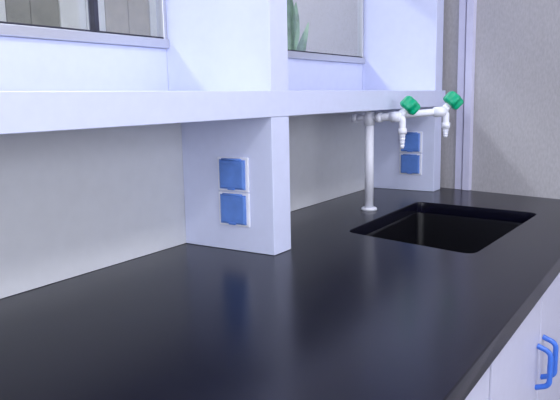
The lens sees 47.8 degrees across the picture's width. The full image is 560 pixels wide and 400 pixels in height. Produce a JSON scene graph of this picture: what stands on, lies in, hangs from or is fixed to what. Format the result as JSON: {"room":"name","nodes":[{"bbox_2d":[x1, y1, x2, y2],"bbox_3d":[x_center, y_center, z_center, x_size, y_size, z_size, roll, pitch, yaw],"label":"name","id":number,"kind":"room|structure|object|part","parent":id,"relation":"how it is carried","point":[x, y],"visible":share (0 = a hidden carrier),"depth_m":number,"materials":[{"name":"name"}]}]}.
{"room":"laboratory","nodes":[
{"label":"laboratory","id":0,"kind":"room"},
{"bbox_2d":[293,0,559,198],"bbox_3d":[0.474,-0.648,2.686,0.080,2.860,6.780,-10,13,-43],"label":"wall","id":1,"kind":"structure","parent":0,"point":[516,119],"depth_m":2.31,"materials":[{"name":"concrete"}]},
{"bbox_2d":[455,0,466,188],"bbox_3d":[0.683,-1.030,2.326,0.014,1.999,0.029,-10,13,-43],"label":"trim","id":2,"kind":"structure","parent":1,"relation":"attached to","point":[462,3],"depth_m":2.42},
{"bbox_2d":[462,0,476,190],"bbox_3d":[0.706,-1.026,2.297,0.022,1.999,0.029,-10,13,-43],"label":"trim","id":3,"kind":"structure","parent":1,"relation":"attached to","point":[471,4],"depth_m":2.39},
{"bbox_3d":[-0.714,1.133,1.091,6.800,0.100,6.300,5,11,33],"label":"floor","id":4,"kind":"structure","parent":0,"visible":0},
{"bbox_2d":[0,0,156,35],"bbox_3d":[-0.577,-0.308,1.930,0.240,0.750,0.850,5,11,33],"label":"cabinet","id":5,"kind":"object","parent":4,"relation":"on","point":[138,17],"visible":0.15,"depth_m":1.76,"materials":[{"name":"metal"}]},
{"bbox_2d":[0,187,559,399],"bbox_3d":[-0.396,0.613,1.258,1.479,0.860,3.870,5,11,33],"label":"lab bench","id":6,"kind":"object","parent":4,"relation":"on","point":[343,313],"visible":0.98,"depth_m":1.11,"materials":[{"name":"black stone"}]},
{"bbox_2d":[0,0,445,298],"bbox_3d":[-0.436,-0.424,1.067,0.332,1.250,3.412,5,11,33],"label":"rack","id":7,"kind":"object","parent":6,"relation":"on","point":[109,154],"visible":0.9,"depth_m":1.49,"materials":[{"name":"white laminate"}]},
{"bbox_2d":[0,23,169,48],"bbox_3d":[-0.889,-0.231,0.671,0.032,0.022,2.208,5,11,33],"label":"window frame","id":8,"kind":"object","parent":7,"relation":"on","point":[7,30],"visible":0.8,"depth_m":1.34,"materials":[{"name":"metal"}]},
{"bbox_2d":[0,21,163,38],"bbox_3d":[-0.890,-0.244,0.669,0.018,0.005,2.208,5,11,33],"label":"sill gasket","id":9,"kind":"structure","parent":8,"relation":"on","point":[3,22],"depth_m":1.34,"materials":[{"name":"black rubber"}]},
{"bbox_2d":[88,0,99,32],"bbox_3d":[-0.413,-0.562,1.366,0.020,0.392,0.012,5,11,33],"label":"mullion","id":10,"kind":"object","parent":8,"relation":"on","point":[93,13],"visible":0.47,"depth_m":1.39,"materials":[{"name":"grey metal"}]},
{"bbox_2d":[156,0,166,38],"bbox_3d":[-0.297,-0.594,1.546,0.024,0.392,0.012,5,11,33],"label":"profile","id":11,"kind":"structure","parent":8,"relation":"on","point":[160,4],"depth_m":1.56,"materials":[{"name":"metal"}]},
{"bbox_3d":[-0.564,-0.223,1.187,0.018,0.170,3.412,5,11,33],"label":"panel","id":12,"kind":"part","parent":7,"relation":"part of","materials":[{"name":"white laminate"}]},
{"bbox_3d":[-0.528,0.024,1.206,0.018,0.324,3.412,5,11,33],"label":"panel","id":13,"kind":"part","parent":7,"relation":"part of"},
{"bbox_2d":[217,156,249,191],"bbox_3d":[-0.115,-0.061,1.517,0.092,0.083,0.016,5,11,33],"label":"power outlet","id":14,"kind":"object","parent":7,"relation":"attached to","point":[233,172],"visible":1,"depth_m":1.51,"materials":[{"name":"blue plastic"}]},
{"bbox_2d":[219,191,250,226],"bbox_3d":[-0.113,0.023,1.530,0.092,0.083,0.016,5,11,33],"label":"power outlet","id":15,"kind":"object","parent":7,"relation":"attached to","point":[234,207],"visible":1,"depth_m":1.52,"materials":[{"name":"blue plastic"}]},
{"bbox_2d":[288,51,364,63],"bbox_3d":[0.039,-0.477,2.080,0.032,0.022,1.051,5,11,33],"label":"window frame","id":16,"kind":"object","parent":7,"relation":"on","point":[291,54],"visible":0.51,"depth_m":2.23,"materials":[{"name":"metal"}]},
{"bbox_2d":[288,49,361,57],"bbox_3d":[0.038,-0.490,2.078,0.018,0.005,1.051,5,11,33],"label":"sill gasket","id":17,"kind":"structure","parent":16,"relation":"on","point":[288,49],"depth_m":2.23,"materials":[{"name":"black rubber"}]},
{"bbox_2d":[357,0,363,57],"bbox_3d":[0.316,-0.756,2.477,0.024,0.392,0.012,5,11,33],"label":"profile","id":18,"kind":"structure","parent":16,"relation":"on","point":[360,3],"depth_m":2.48,"materials":[{"name":"metal"}]},
{"bbox_2d":[399,153,421,174],"bbox_3d":[0.506,-0.139,2.458,0.092,0.083,0.016,5,11,33],"label":"power outlet","id":19,"kind":"object","parent":7,"relation":"attached to","point":[409,163],"visible":1,"depth_m":2.45,"materials":[{"name":"blue plastic"}]},
{"bbox_2d":[400,131,421,152],"bbox_3d":[0.504,-0.223,2.445,0.092,0.083,0.016,5,11,33],"label":"power outlet","id":20,"kind":"object","parent":7,"relation":"attached to","point":[413,139],"visible":0.72,"depth_m":2.44,"materials":[{"name":"blue plastic"}]},
{"bbox_2d":[287,0,316,50],"bbox_3d":[0.046,-0.413,2.443,0.210,0.770,0.198,5,11,33],"label":"potted plant","id":21,"kind":"object","parent":6,"relation":"on","point":[293,25],"visible":0.03,"depth_m":2.37,"materials":[{"name":"green plant"}]},
{"bbox_2d":[351,91,463,210],"bbox_3d":[0.409,-0.153,2.016,0.357,0.379,0.134,-1,9,1],"label":"faucet","id":22,"kind":"object","parent":6,"relation":"on","point":[410,106],"visible":1,"depth_m":2.02,"materials":[{"name":"white plastic"}]},
{"bbox_3d":[0.328,-0.261,1.992,0.104,0.026,0.023,5,11,35],"label":"arm","id":23,"kind":"part","parent":22,"relation":"part of"},
{"bbox_3d":[0.377,-0.238,1.960,0.027,0.059,0.022,5,11,33],"label":"spout","id":24,"kind":"part","parent":22,"relation":"part of","materials":[{"name":"white plastic"}]},
{"bbox_3d":[0.403,-0.274,2.025,0.237,0.038,0.023,-1,9,-2],"label":"arm","id":25,"kind":"part","parent":22,"relation":"part of"},
{"bbox_3d":[0.403,-0.293,1.957,0.064,0.060,0.062,5,11,33],"label":"knob","id":26,"kind":"part","parent":22,"relation":"part of","materials":[{"name":"green plastic"}]},
{"bbox_3d":[0.530,-0.265,2.031,0.027,0.059,0.021,-1,9,-2],"label":"spout","id":27,"kind":"part","parent":22,"relation":"part of","materials":[{"name":"white plastic"}]},
{"bbox_3d":[0.555,-0.319,2.022,0.064,0.060,0.062,5,11,33],"label":"knob","id":28,"kind":"part","parent":22,"relation":"part of","materials":[{"name":"green plastic"}]},
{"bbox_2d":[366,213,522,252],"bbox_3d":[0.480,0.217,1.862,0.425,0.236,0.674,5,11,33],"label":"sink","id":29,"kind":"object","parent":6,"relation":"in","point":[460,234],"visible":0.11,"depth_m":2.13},
{"bbox_3d":[0.246,0.632,0.972,0.018,0.670,0.428,5,11,33],"label":"cabinet door","id":30,"kind":"part","parent":6,"relation":"part of","materials":[{"name":"white laminate"}]},
{"bbox_3d":[0.487,0.568,1.338,0.018,0.670,0.428,5,11,33],"label":"cabinet door","id":31,"kind":"part","parent":6,"relation":"part of","materials":[{"name":"white laminate"}]},
{"bbox_3d":[0.606,0.386,1.451,0.038,0.114,0.012,5,11,33],"label":"cabinet handle","id":32,"kind":"part","parent":6,"relation":"part of","materials":[{"name":"blue plastic"}]},
{"bbox_3d":[0.722,0.505,1.695,0.018,0.670,0.428,5,11,33],"label":"cabinet door","id":33,"kind":"part","parent":6,"relation":"part of","materials":[{"name":"white laminate"}]},
{"bbox_3d":[0.641,0.377,1.504,0.038,0.114,0.012,5,11,33],"label":"cabinet handle","id":34,"kind":"part","parent":6,"relation":"part of","materials":[{"name":"blue plastic"}]}
]}

